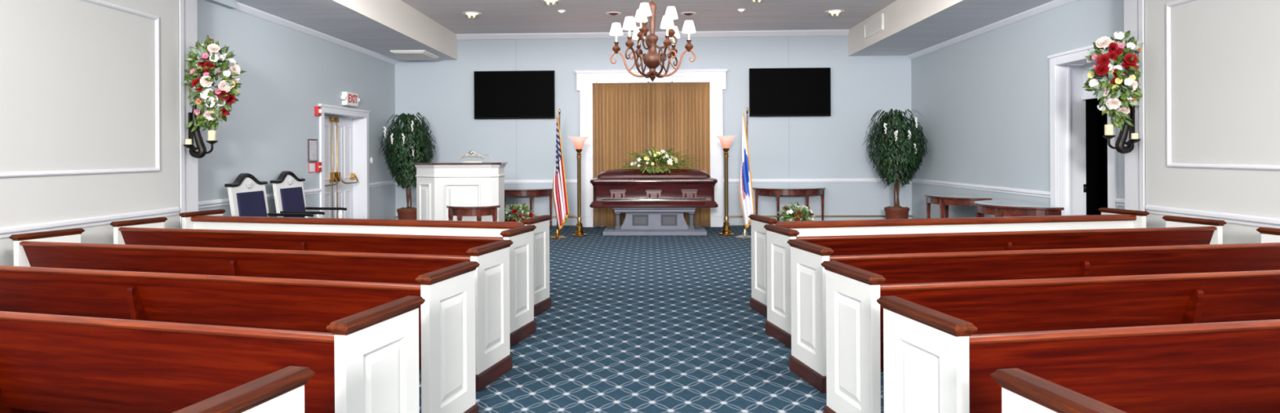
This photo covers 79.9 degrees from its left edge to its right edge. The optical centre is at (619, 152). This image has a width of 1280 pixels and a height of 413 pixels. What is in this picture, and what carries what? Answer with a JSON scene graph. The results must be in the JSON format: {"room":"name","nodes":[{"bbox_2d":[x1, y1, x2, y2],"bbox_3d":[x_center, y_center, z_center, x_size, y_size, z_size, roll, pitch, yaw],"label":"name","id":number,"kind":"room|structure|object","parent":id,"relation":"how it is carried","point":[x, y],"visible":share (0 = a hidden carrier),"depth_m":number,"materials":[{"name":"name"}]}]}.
{"room":"funeral home chapel","nodes":[
{"label":"funeral home chapel","id":0,"kind":"room"},
{"bbox_2d":[0,0,179,266],"bbox_3d":[-4.906,-0.474,0.007,0.200,3.900,15.620,0,0,2],"label":"wall","id":1,"kind":"structure","parent":0,"point":[77,91],"depth_m":6.50,"materials":[{"name":"beige paint"}]},
{"bbox_2d":[0,0,159,177],"bbox_3d":[-4.598,-0.571,4.923,0.022,1.510,5.070,0,0,2],"label":"trim","id":2,"kind":"structure","parent":1,"relation":"attached to","point":[157,168],"depth_m":7.06,"materials":[{"name":"white paint"}]},
{"bbox_2d":[0,207,180,238],"bbox_3d":[-4.787,0.595,-0.023,0.030,0.080,15.570,0,0,2],"label":"trim","id":3,"kind":"structure","parent":1,"relation":"attached to","point":[5,232],"depth_m":6.45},
{"bbox_2d":[178,0,185,228],"bbox_3d":[-4.483,-0.422,7.821,0.018,3.790,0.070,0,0,2],"label":"trim","id":4,"kind":"structure","parent":1,"relation":"attached to","point":[181,22],"depth_m":7.81,"materials":[{"name":"white paint"}]},
{"bbox_2d":[183,0,198,212],"bbox_3d":[-4.676,-0.476,7.969,0.380,3.900,0.310,0,0,2],"label":"trim","id":5,"kind":"structure","parent":1,"relation":"attached to","point":[190,6],"depth_m":7.97,"materials":[{"name":"white paint"}]},
{"bbox_2d":[197,0,395,219],"bbox_3d":[-4.655,-0.476,11.611,0.170,3.900,6.970,0,0,2],"label":"wall","id":6,"kind":"structure","parent":0,"point":[265,134],"depth_m":10.43,"materials":[{"name":"blue paint"}]},
{"bbox_2d":[182,106,217,158],"bbox_3d":[-4.322,-0.214,7.865,0.312,0.549,0.229,0,0,2],"label":"wall sconce","id":7,"kind":"object","parent":6,"relation":"attached to","point":[201,147],"visible":0.97,"depth_m":7.91,"materials":[{"name":"metal"}]},
{"bbox_2d":[185,138,191,144],"bbox_3d":[-4.403,-0.111,7.803,0.060,0.056,0.060,0,0,2],"label":"candle","id":8,"kind":"object","parent":7,"relation":"on","point":[188,141],"depth_m":7.78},
{"bbox_2d":[208,130,216,140],"bbox_3d":[-4.219,-0.177,7.906,0.076,0.106,0.076,0,0,2],"label":"candle","id":9,"kind":"object","parent":7,"relation":"on","point":[211,134],"depth_m":7.87,"materials":[{"name":"beige wax"}]},
{"bbox_2d":[181,34,246,132],"bbox_3d":[-4.277,-0.710,7.920,0.633,1.011,0.471,0,0,2],"label":"flower arrangement","id":10,"kind":"object","parent":7,"relation":"on","point":[204,95],"visible":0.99,"depth_m":7.87,"materials":[{"name":"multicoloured plant"}]},
{"bbox_2d":[205,0,236,8],"bbox_3d":[-4.646,-1.771,8.778,0.090,0.090,0.770,0,0,2],"label":"trim","id":11,"kind":"structure","parent":6,"relation":"attached to","point":[231,4],"depth_m":8.96,"materials":[{"name":"blue paint"}]},
{"bbox_2d":[198,188,321,208],"bbox_3d":[-4.620,0.584,9.873,0.030,0.080,3.500,0,0,2],"label":"trim","id":12,"kind":"structure","parent":6,"relation":"attached to","point":[210,203],"depth_m":8.96,"materials":[{"name":"white wood"}]},
{"bbox_2d":[308,162,315,173],"bbox_3d":[-4.573,0.224,11.353,0.008,0.150,0.200,0,0,2],"label":"wall sign","id":13,"kind":"object","parent":6,"relation":"attached to","point":[311,165],"visible":1,"depth_m":11.33,"materials":[{"name":"white paper"}]},
{"bbox_2d":[307,138,317,161],"bbox_3d":[-4.567,-0.031,11.373,0.020,0.340,0.300,0,0,2],"label":"framed notice","id":14,"kind":"object","parent":6,"relation":"attached to","point":[312,143],"visible":1,"depth_m":11.36,"materials":[{"name":"paper"}]},
{"bbox_2d":[234,1,398,64],"bbox_3d":[-4.519,-1.777,12.126,0.074,0.078,5.930,0,0,2],"label":"trim","id":15,"kind":"structure","parent":6,"relation":"attached to","point":[242,7],"depth_m":11.14,"materials":[{"name":"white paint"}]},
{"bbox_2d":[314,106,323,115],"bbox_3d":[-4.530,-0.626,11.521,0.090,0.140,0.130,0,0,2],"label":"fire alarm horn","id":16,"kind":"object","parent":6,"relation":"attached to","point":[318,111],"visible":1,"depth_m":11.47,"materials":[{"name":"red plastic"}]},
{"bbox_2d":[315,161,322,172],"bbox_3d":[-4.539,0.219,11.537,0.062,0.150,0.120,0,0,2],"label":"station","id":17,"kind":"object","parent":6,"relation":"attached to","point":[318,166],"visible":1,"depth_m":11.48,"materials":[{"name":"red plastic"}]},
{"bbox_2d":[318,103,370,218],"bbox_3d":[-4.713,0.367,12.624,0.465,2.215,2.050,0,0,2],"label":"door","id":18,"kind":"structure","parent":6,"relation":"in","point":[344,132],"depth_m":13.08,"materials":[{"name":"white wood"}]},
{"bbox_2d":[339,91,359,106],"bbox_3d":[-4.478,-0.887,12.710,0.110,0.220,0.687,0,0,2],"label":"exit sign","id":19,"kind":"object","parent":6,"relation":"attached to","point":[348,99],"visible":1,"depth_m":12.61,"materials":[{"name":"white plastic"}]},
{"bbox_2d":[339,95,346,100],"bbox_3d":[-4.490,-0.889,12.420,0.110,0.065,0.107,0,0,2],"label":"lamp","id":20,"kind":"object","parent":19,"relation":"attached to","point":[342,97],"depth_m":12.38,"materials":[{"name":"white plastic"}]},
{"bbox_2d":[369,180,395,186],"bbox_3d":[-4.440,0.583,14.350,0.030,0.080,1.480,0,0,2],"label":"trim","id":21,"kind":"structure","parent":6,"relation":"attached to","point":[388,182],"depth_m":14.28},
{"bbox_2d":[235,0,454,60],"bbox_3d":[-3.983,-1.859,11.584,1.190,0.080,6.970,0,0,2],"label":"ceiling","id":22,"kind":"structure","parent":0,"point":[327,17],"depth_m":10.87,"materials":[{"name":"paint"}]},
{"bbox_2d":[390,49,439,58],"bbox_3d":[-3.750,-1.798,14.021,0.620,0.045,0.920,0,0,2],"label":"ceiling vent","id":23,"kind":"object","parent":22,"relation":"in","point":[409,54],"visible":1,"depth_m":13.80,"materials":[{"name":"white plastic"}]},
{"bbox_2d":[401,0,896,33],"bbox_3d":[0.130,-2.401,3.547,12.400,0.120,23.100,0,0,2],"label":"ceiling","id":24,"kind":"structure","parent":0,"point":[497,16],"depth_m":12.93,"materials":[{"name":"paint"}]},
{"bbox_2d":[462,11,481,18],"bbox_3d":[-2.462,-2.282,12.749,0.320,0.090,0.320,0,0,2],"label":"recessed light","id":25,"kind":"object","parent":24,"relation":"in","point":[475,14],"visible":1,"depth_m":12.71,"materials":[{"name":"white plastic"}]},
{"bbox_2d":[540,0,561,5],"bbox_3d":[-1.045,-2.290,11.651,0.320,0.090,0.320,0,0,2],"label":"recessed light","id":26,"kind":"object","parent":24,"relation":"in","point":[546,2],"visible":1,"depth_m":11.63,"materials":[{"name":"white plastic"}]},
{"bbox_2d":[605,11,621,15],"bbox_3d":[-0.098,-2.324,12.814,0.260,0.032,0.260,0,0,2],"label":"ceiling speaker","id":27,"kind":"object","parent":24,"relation":"attached to","point":[611,13],"visible":1,"depth_m":12.77,"materials":[{"name":"white plastic"}]},
{"bbox_2d":[609,0,696,81],"bbox_3d":[0.388,-1.595,8.991,1.018,1.493,0.956,0,0,2],"label":"chandelier","id":28,"kind":"object","parent":24,"relation":"hanging from","point":[652,60],"visible":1,"depth_m":8.94,"materials":[{"name":"brown metal"}]},
{"bbox_2d":[680,12,696,15],"bbox_3d":[1.165,-2.330,12.863,0.260,0.032,0.260,0,0,2],"label":"ceiling speaker","id":29,"kind":"object","parent":24,"relation":"attached to","point":[682,13],"visible":1,"depth_m":12.82,"materials":[{"name":"white plastic"}]},
{"bbox_2d":[749,0,763,3],"bbox_3d":[2.072,-2.306,11.526,0.320,0.090,0.320,0,0,2],"label":"recessed light","id":30,"kind":"object","parent":24,"relation":"in","point":[751,1],"visible":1,"depth_m":11.49,"materials":[{"name":"white plastic"}]},
{"bbox_2d":[824,8,844,17],"bbox_3d":[3.592,-2.314,12.736,0.320,0.090,0.320,0,0,2],"label":"recessed light","id":31,"kind":"object","parent":24,"relation":"in","point":[837,11],"visible":1,"depth_m":12.70,"materials":[{"name":"white plastic"}]},
{"bbox_2d":[418,226,884,412],"bbox_3d":[0.150,1.499,3.547,12.400,0.100,23.100,0,0,2],"label":"floor","id":32,"kind":"structure","parent":0,"point":[632,324],"depth_m":5.87,"materials":[{"name":"carpet"}]},
{"bbox_2d":[0,295,425,412],"bbox_3d":[-2.684,1.030,3.370,3.778,0.867,0.528,0,0,15],"label":"pew","id":33,"kind":"object","parent":32,"relation":"on","point":[368,362],"visible":1,"depth_m":2.95,"materials":[{"name":"brown wood"}]},
{"bbox_2d":[0,261,479,412],"bbox_3d":[-2.643,1.030,4.369,3.778,0.867,0.528,0,0,15],"label":"pew","id":34,"kind":"object","parent":32,"relation":"on","point":[446,317],"visible":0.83,"depth_m":4.01,"materials":[{"name":"brown wood"}]},
{"bbox_2d":[173,365,315,412],"bbox_3d":[-2.725,1.031,2.341,3.778,0.867,0.528,0,0,15],"label":"pew","id":35,"kind":"object","parent":32,"relation":"on","point":[281,391],"visible":1,"depth_m":1.94,"materials":[{"name":"brown wood"}]},
{"bbox_2d":[8,227,513,391],"bbox_3d":[-2.603,1.030,5.378,3.778,0.867,0.528,0,0,15],"label":"pew","id":36,"kind":"object","parent":32,"relation":"on","point":[62,248],"visible":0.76,"depth_m":5.07,"materials":[{"name":"brown wood"}]},
{"bbox_2d":[224,173,313,217],"bbox_3d":[-4.231,0.860,9.277,0.712,1.224,0.830,0,0,2],"label":"armchair","id":37,"kind":"object","parent":32,"relation":"on","point":[247,197],"visible":0.52,"depth_m":9.24,"materials":[{"name":"white wood"}]},
{"bbox_2d":[236,191,267,217],"bbox_3d":[-4.448,0.726,9.286,0.099,0.495,0.620,0,0,2],"label":"cushion","id":38,"kind":"object","parent":37,"relation":"on","point":[249,203],"depth_m":9.24,"materials":[{"name":"blue fabric"}]},
{"bbox_2d":[270,170,346,218],"bbox_3d":[-4.188,0.860,10.337,0.712,1.224,0.830,0,0,2],"label":"armchair","id":39,"kind":"object","parent":32,"relation":"on","point":[288,188],"visible":0.59,"depth_m":10.27,"materials":[{"name":"white wood"}]},
{"bbox_2d":[280,186,305,217],"bbox_3d":[-4.405,0.725,10.345,0.099,0.495,0.620,0,0,2],"label":"cushion","id":40,"kind":"object","parent":39,"relation":"on","point":[291,198],"depth_m":10.29,"materials":[{"name":"blue fabric"}]},
{"bbox_2d":[109,217,536,347],"bbox_3d":[-2.561,1.030,6.428,3.778,0.867,0.528,0,0,15],"label":"pew","id":41,"kind":"object","parent":32,"relation":"on","point":[148,231],"visible":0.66,"depth_m":6.11,"materials":[{"name":"brown wood"}]},
{"bbox_2d":[178,208,551,316],"bbox_3d":[-2.521,1.030,7.407,3.778,0.867,0.528,0,0,15],"label":"pew","id":42,"kind":"object","parent":32,"relation":"on","point":[211,219],"visible":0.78,"depth_m":7.12,"materials":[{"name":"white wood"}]},
{"bbox_2d":[378,112,436,219],"bbox_3d":[-3.897,0.365,14.132,1.016,2.210,1.042,0,0,13],"label":"potted ficus","id":43,"kind":"object","parent":32,"relation":"on","point":[401,165],"visible":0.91,"depth_m":13.89,"materials":[{"name":"green plant"}]},
{"bbox_2d":[396,208,417,219],"bbox_3d":[-3.890,1.255,14.118,0.430,0.430,0.430,0,0,2],"label":"pot","id":44,"kind":"object","parent":43,"relation":"attached to","point":[402,214],"depth_m":13.94,"materials":[{"name":"brown ceramic"}]},
{"bbox_2d":[413,162,507,222],"bbox_3d":[-2.362,0.805,11.234,1.340,1.314,0.630,0,0,2],"label":"pulpit","id":45,"kind":"object","parent":32,"relation":"on","point":[438,184],"visible":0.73,"depth_m":10.97,"materials":[{"name":"white wood"}]},
{"bbox_2d":[458,150,492,162],"bbox_3d":[-2.113,0.058,11.214,0.508,0.175,0.060,0,0,2],"label":"book stand","id":46,"kind":"object","parent":45,"relation":"on","point":[471,153],"visible":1,"depth_m":11.21,"materials":[{"name":"silver metal"}]},
{"bbox_2d":[446,204,500,221],"bbox_3d":[-1.953,1.080,10.047,0.720,0.761,0.320,0,0,2],"label":"table","id":47,"kind":"object","parent":32,"relation":"on","point":[459,211],"visible":0.62,"depth_m":9.96,"materials":[{"name":"brown wood"}]},
{"bbox_2d":[504,203,535,222],"bbox_3d":[-1.863,1.181,13.799,0.708,0.558,0.392,0,0,2],"label":"flower basket","id":48,"kind":"object","parent":32,"relation":"on","point":[514,210],"visible":0.73,"depth_m":13.74,"materials":[{"name":"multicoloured plant"}]},
{"bbox_2d":[504,187,552,227],"bbox_3d":[-1.927,1.079,14.684,1.320,0.761,0.520,0,0,2],"label":"table","id":49,"kind":"object","parent":32,"relation":"on","point":[531,193],"visible":0.52,"depth_m":14.52,"materials":[{"name":"brown wood"}]},
{"bbox_2d":[549,108,568,239],"bbox_3d":[-1.058,0.350,12.993,0.310,2.210,0.331,0,0,-25],"label":"flag","id":50,"kind":"object","parent":32,"relation":"on","point":[560,201],"visible":1,"depth_m":12.92,"materials":[{"name":"multicoloured fabric"}]},
{"bbox_2d":[568,136,588,236],"bbox_3d":[-0.702,0.590,13.339,0.380,1.727,0.380,0,0,2],"label":"lamp","id":51,"kind":"object","parent":32,"relation":"on","point":[579,141],"visible":1,"depth_m":13.30,"materials":[{"name":"gold metal"}]},
{"bbox_2d":[602,207,706,235],"bbox_3d":[0.625,1.202,13.536,1.800,0.490,0.660,0,0,2],"label":"bier","id":52,"kind":"object","parent":32,"relation":"on","point":[660,221],"visible":0.98,"depth_m":13.29,"materials":[{"name":"grey stone"}]},
{"bbox_2d":[589,168,718,208],"bbox_3d":[0.607,0.621,13.529,2.230,0.668,0.725,0,0,2],"label":"casket","id":53,"kind":"object","parent":52,"relation":"on","point":[686,187],"visible":1,"depth_m":13.23,"materials":[{"name":"brown wood"}]},
{"bbox_2d":[617,145,699,173],"bbox_3d":[0.659,0.127,13.540,1.452,0.503,0.784,0,0,20],"label":"casket spray","id":54,"kind":"object","parent":53,"relation":"on","point":[661,157],"visible":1,"depth_m":13.41,"materials":[{"name":"green plant"}]},
{"bbox_2d":[715,135,735,235],"bbox_3d":[1.870,0.577,13.336,0.380,1.727,0.380,0,0,2],"label":"lamp","id":55,"kind":"object","parent":32,"relation":"on","point":[726,140],"visible":1,"depth_m":13.30,"materials":[{"name":"gold metal"}]},
{"bbox_2d":[736,106,755,238],"bbox_3d":[2.122,0.334,12.925,0.310,2.210,0.310,0,0,2],"label":"flag","id":56,"kind":"object","parent":32,"relation":"on","point":[745,188],"visible":0.94,"depth_m":12.84,"materials":[{"name":"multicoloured fabric"}]},
{"bbox_2d":[752,186,826,221],"bbox_3d":[3.259,1.053,14.476,1.400,0.761,0.520,0,0,2],"label":"table","id":57,"kind":"object","parent":32,"relation":"on","point":[789,191],"visible":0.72,"depth_m":14.35,"materials":[{"name":"brown wood"}]},
{"bbox_2d":[777,201,815,221],"bbox_3d":[3.163,1.150,13.585,0.680,0.567,0.423,0,0,2],"label":"flower basket","id":58,"kind":"object","parent":32,"relation":"on","point":[786,215],"visible":0.84,"depth_m":13.54,"materials":[{"name":"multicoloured plant"}]},
{"bbox_2d":[862,108,929,219],"bbox_3d":[4.992,0.319,13.760,1.121,2.211,1.099,0,0,-28],"label":"potted ficus","id":59,"kind":"object","parent":32,"relation":"on","point":[908,155],"visible":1,"depth_m":13.57,"materials":[{"name":"green plant"}]},
{"bbox_2d":[884,207,909,219],"bbox_3d":[5.003,1.209,13.761,0.430,0.430,0.430,0,0,2],"label":"pot","id":60,"kind":"object","parent":59,"relation":"attached to","point":[891,213],"depth_m":13.59,"materials":[{"name":"brown ceramic"}]},
{"bbox_2d":[748,207,1149,317],"bbox_3d":[3.109,1.000,7.158,3.778,0.867,0.528,0,0,-10],"label":"pew","id":61,"kind":"object","parent":32,"relation":"on","point":[1109,218],"visible":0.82,"depth_m":6.98,"materials":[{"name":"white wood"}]},
{"bbox_2d":[924,192,991,218],"bbox_3d":[5.142,1.043,11.903,0.660,0.761,1.480,0,0,2],"label":"table","id":62,"kind":"object","parent":32,"relation":"on","point":[944,200],"visible":0.59,"depth_m":11.60,"materials":[{"name":"brown wood"}]},
{"bbox_2d":[763,215,1226,348],"bbox_3d":[3.067,1.001,6.189,3.778,0.867,0.528,0,0,-10],"label":"pew","id":63,"kind":"object","parent":32,"relation":"on","point":[1179,230],"visible":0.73,"depth_m":5.96,"materials":[{"name":"brown wood"}]},
{"bbox_2d":[973,200,1064,217],"bbox_3d":[5.044,1.043,9.956,0.700,0.761,1.480,0,0,2],"label":"table","id":64,"kind":"object","parent":32,"relation":"on","point":[1000,208],"visible":0.65,"depth_m":9.57,"materials":[{"name":"brown wood"}]},
{"bbox_2d":[786,226,1279,393],"bbox_3d":[3.025,1.001,5.140,3.778,0.867,0.528,0,0,-10],"label":"pew","id":65,"kind":"object","parent":32,"relation":"on","point":[807,358],"visible":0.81,"depth_m":4.89,"materials":[{"name":"brown wood"}]},
{"bbox_2d":[821,260,1279,412],"bbox_3d":[2.984,1.001,4.131,3.778,0.867,0.528,0,0,-10],"label":"pew","id":66,"kind":"object","parent":32,"relation":"on","point":[854,315],"visible":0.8,"depth_m":3.84,"materials":[{"name":"brown wood"}]},
{"bbox_2d":[990,368,1126,412],"bbox_3d":[2.903,1.001,2.103,3.778,0.867,0.528,0,0,-10],"label":"pew","id":67,"kind":"object","parent":32,"relation":"on","point":[1022,391],"visible":1,"depth_m":1.90,"materials":[{"name":"brown wood"}]},
{"bbox_2d":[876,296,1279,412],"bbox_3d":[2.944,1.001,3.132,3.778,0.867,0.528,0,0,-10],"label":"pew","id":68,"kind":"object","parent":32,"relation":"on","point":[933,362],"visible":1,"depth_m":2.79,"materials":[{"name":"brown wood"}]},
{"bbox_2d":[395,35,911,226],"bbox_3d":[0.598,-0.503,14.963,10.400,3.900,0.150,0,0,2],"label":"wall","id":69,"kind":"structure","parent":0,"point":[442,91],"depth_m":14.82,"materials":[{"name":"blue paint"}]},
{"bbox_2d":[328,0,457,59],"bbox_3d":[-3.360,-2.073,11.559,0.060,0.500,6.970,0,0,2],"label":"ceiling beam","id":70,"kind":"structure","parent":69,"relation":"attached to","point":[397,15],"depth_m":11.95,"materials":[{"name":"paint"}]},
{"bbox_2d":[395,179,577,184],"bbox_3d":[-2.592,0.576,15.001,3.670,0.085,0.030,0,0,2],"label":"trim","id":71,"kind":"structure","parent":69,"relation":"attached to","point":[506,181],"depth_m":14.96,"materials":[{"name":"white wood"}]},
{"bbox_2d":[395,215,577,226],"bbox_3d":[-2.609,1.356,14.986,3.590,0.215,0.062,0,0,2],"label":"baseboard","id":72,"kind":"structure","parent":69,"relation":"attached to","point":[571,221],"depth_m":14.90,"materials":[{"name":"blue paint"}]},
{"bbox_2d":[474,70,555,119],"bbox_3d":[-2.048,-1.127,14.938,1.580,0.935,0.109,0,0,2],"label":"television","id":73,"kind":"object","parent":69,"relation":"attached to","point":[498,95],"visible":1,"depth_m":14.89,"materials":[{"name":"black paint"}]},
{"bbox_2d":[573,68,728,226],"bbox_3d":[0.619,-0.078,14.809,2.970,3.050,0.155,0,0,2],"label":"trim","id":74,"kind":"structure","parent":69,"relation":"attached to","point":[716,77],"depth_m":14.77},
{"bbox_2d":[592,81,710,226],"bbox_3d":[0.620,0.031,14.817,2.313,2.808,0.123,0,0,2],"label":"curtain","id":75,"kind":"object","parent":69,"relation":"hanging from","point":[635,117],"visible":0.55,"depth_m":14.82,"materials":[{"name":"fabric"}]},
{"bbox_2d":[456,29,848,39],"bbox_3d":[0.609,-2.289,14.837,7.610,0.109,0.099,0,0,2],"label":"trim","id":76,"kind":"structure","parent":69,"relation":"attached to","point":[809,32],"depth_m":14.82,"materials":[{"name":"white paint"}]},
{"bbox_2d":[749,67,831,116],"bbox_3d":[3.283,-1.162,14.724,1.550,0.930,0.109,0,0,2],"label":"television","id":77,"kind":"object","parent":69,"relation":"attached to","point":[773,91],"visible":1,"depth_m":14.67,"materials":[{"name":"black paint"}]},
{"bbox_2d":[723,177,911,182],"bbox_3d":[3.818,0.543,14.744,3.620,0.085,0.030,0,0,2],"label":"trim","id":78,"kind":"structure","parent":69,"relation":"attached to","point":[828,180],"depth_m":14.73,"materials":[{"name":"white wood"}]},
{"bbox_2d":[728,215,911,226],"bbox_3d":[3.841,1.323,14.727,3.540,0.215,0.062,0,0,2],"label":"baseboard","id":79,"kind":"structure","parent":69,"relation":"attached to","point":[734,220],"depth_m":14.71,"materials":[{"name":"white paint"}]},
{"bbox_2d":[848,0,967,56],"bbox_3d":[4.304,-2.112,11.251,0.060,0.500,6.970,0,0,2],"label":"ceiling beam","id":80,"kind":"structure","parent":69,"relation":"attached to","point":[900,15],"depth_m":11.79,"materials":[{"name":"paint"}]},
{"bbox_2d":[864,13,884,39],"bbox_3d":[4.327,-2.143,12.996,0.034,0.260,1.040,0,0,2],"label":"air vent","id":81,"kind":"object","parent":80,"relation":"attached to","point":[875,25],"visible":1,"depth_m":12.91,"materials":[{"name":"white plastic"}]},
{"bbox_2d":[851,0,1053,56],"bbox_3d":[4.905,-1.905,11.227,1.140,0.080,6.970,0,0,2],"label":"ceiling","id":82,"kind":"structure","parent":0,"point":[969,15],"depth_m":11.15,"materials":[{"name":"paint"}]},
{"bbox_2d":[911,0,1124,218],"bbox_3d":[5.566,-0.529,11.200,0.170,3.900,6.970,0,0,2],"label":"wall","id":83,"kind":"structure","parent":0,"point":[982,100],"depth_m":11.00,"materials":[{"name":"blue paint"}]},
{"bbox_2d":[911,177,1050,198],"bbox_3d":[5.508,0.531,12.114,0.030,0.080,5.150,0,0,2],"label":"trim","id":84,"kind":"structure","parent":83,"relation":"attached to","point":[987,188],"depth_m":11.32,"materials":[{"name":"white wood"}]},
{"bbox_2d":[907,0,1076,59],"bbox_3d":[5.458,-1.829,11.725,0.074,0.078,5.930,0,0,2],"label":"trim","id":85,"kind":"structure","parent":83,"relation":"attached to","point":[1053,4],"depth_m":10.96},
{"bbox_2d":[1047,44,1117,215],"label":"door","id":86,"kind":"structure","parent":83,"relation":"in","point":[1083,167],"depth_m":9.41,"materials":[{"name":"wood"}]},
{"bbox_2d":[1115,198,1124,206],"bbox_3d":[5.342,0.532,7.972,0.030,0.080,0.500,0,0,2],"label":"trim","id":87,"kind":"structure","parent":83,"relation":"attached to","point":[1120,202],"depth_m":8.14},
{"bbox_2d":[1144,0,1279,244],"bbox_3d":[4.886,-0.525,-0.387,0.200,3.900,15.620,0,0,2],"label":"wall","id":88,"kind":"structure","parent":0,"point":[1225,54],"depth_m":6.47,"materials":[{"name":"beige paint"}]},
{"bbox_2d":[1102,101,1141,153],"bbox_3d":[4.936,-0.262,7.494,0.312,0.549,0.229,0,0,2],"label":"wall sconce","id":89,"kind":"object","parent":88,"relation":"attached to","point":[1121,142],"visible":0.93,"depth_m":7.53,"materials":[{"name":"metal"}]},
{"bbox_2d":[1104,124,1113,135],"bbox_3d":[4.838,-0.224,7.542,0.076,0.106,0.076,0,0,2],"label":"candle","id":90,"kind":"object","parent":89,"relation":"on","point":[1108,128],"depth_m":7.51,"materials":[{"name":"beige wax"}]},
{"bbox_2d":[1082,30,1143,130],"bbox_3d":[4.963,-0.714,7.567,0.674,1.012,0.453,0,0,2],"label":"flower arrangement","id":91,"kind":"object","parent":89,"relation":"on","point":[1113,53],"visible":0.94,"depth_m":7.47,"materials":[{"name":"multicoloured plant"}]},
{"bbox_2d":[1131,133,1138,138],"bbox_3d":[5.013,-0.160,7.425,0.060,0.056,0.060,0,0,2],"label":"candle","id":92,"kind":"object","parent":89,"relation":"on","point":[1134,135],"depth_m":7.40,"materials":[{"name":"beige wax"}]},
{"bbox_2d":[1124,0,1139,210],"bbox_3d":[5.295,-0.527,7.569,0.380,3.900,0.310,0,0,2],"label":"trim","id":93,"kind":"structure","parent":88,"relation":"attached to","point":[1131,164],"depth_m":7.59,"materials":[{"name":"white paint"}]},
{"bbox_2d":[1137,0,1145,211],"bbox_3d":[5.091,-0.471,7.437,0.018,3.790,0.070,0,0,2],"label":"trim","id":94,"kind":"structure","parent":88,"relation":"attached to","point":[1140,2],"depth_m":7.42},
{"bbox_2d":[1144,204,1279,228],"bbox_3d":[4.775,0.545,-0.407,0.030,0.080,15.570,0,0,2],"label":"trim","id":95,"kind":"structure","parent":88,"relation":"attached to","point":[1260,221],"depth_m":6.42,"materials":[{"name":"white wood"}]},
{"bbox_2d":[1166,0,1279,169],"bbox_3d":[4.972,-0.621,4.539,0.022,1.510,5.070,0,0,2],"label":"trim","id":96,"kind":"structure","parent":88,"relation":"attached to","point":[1170,164],"depth_m":7.04,"materials":[{"name":"white paint"}]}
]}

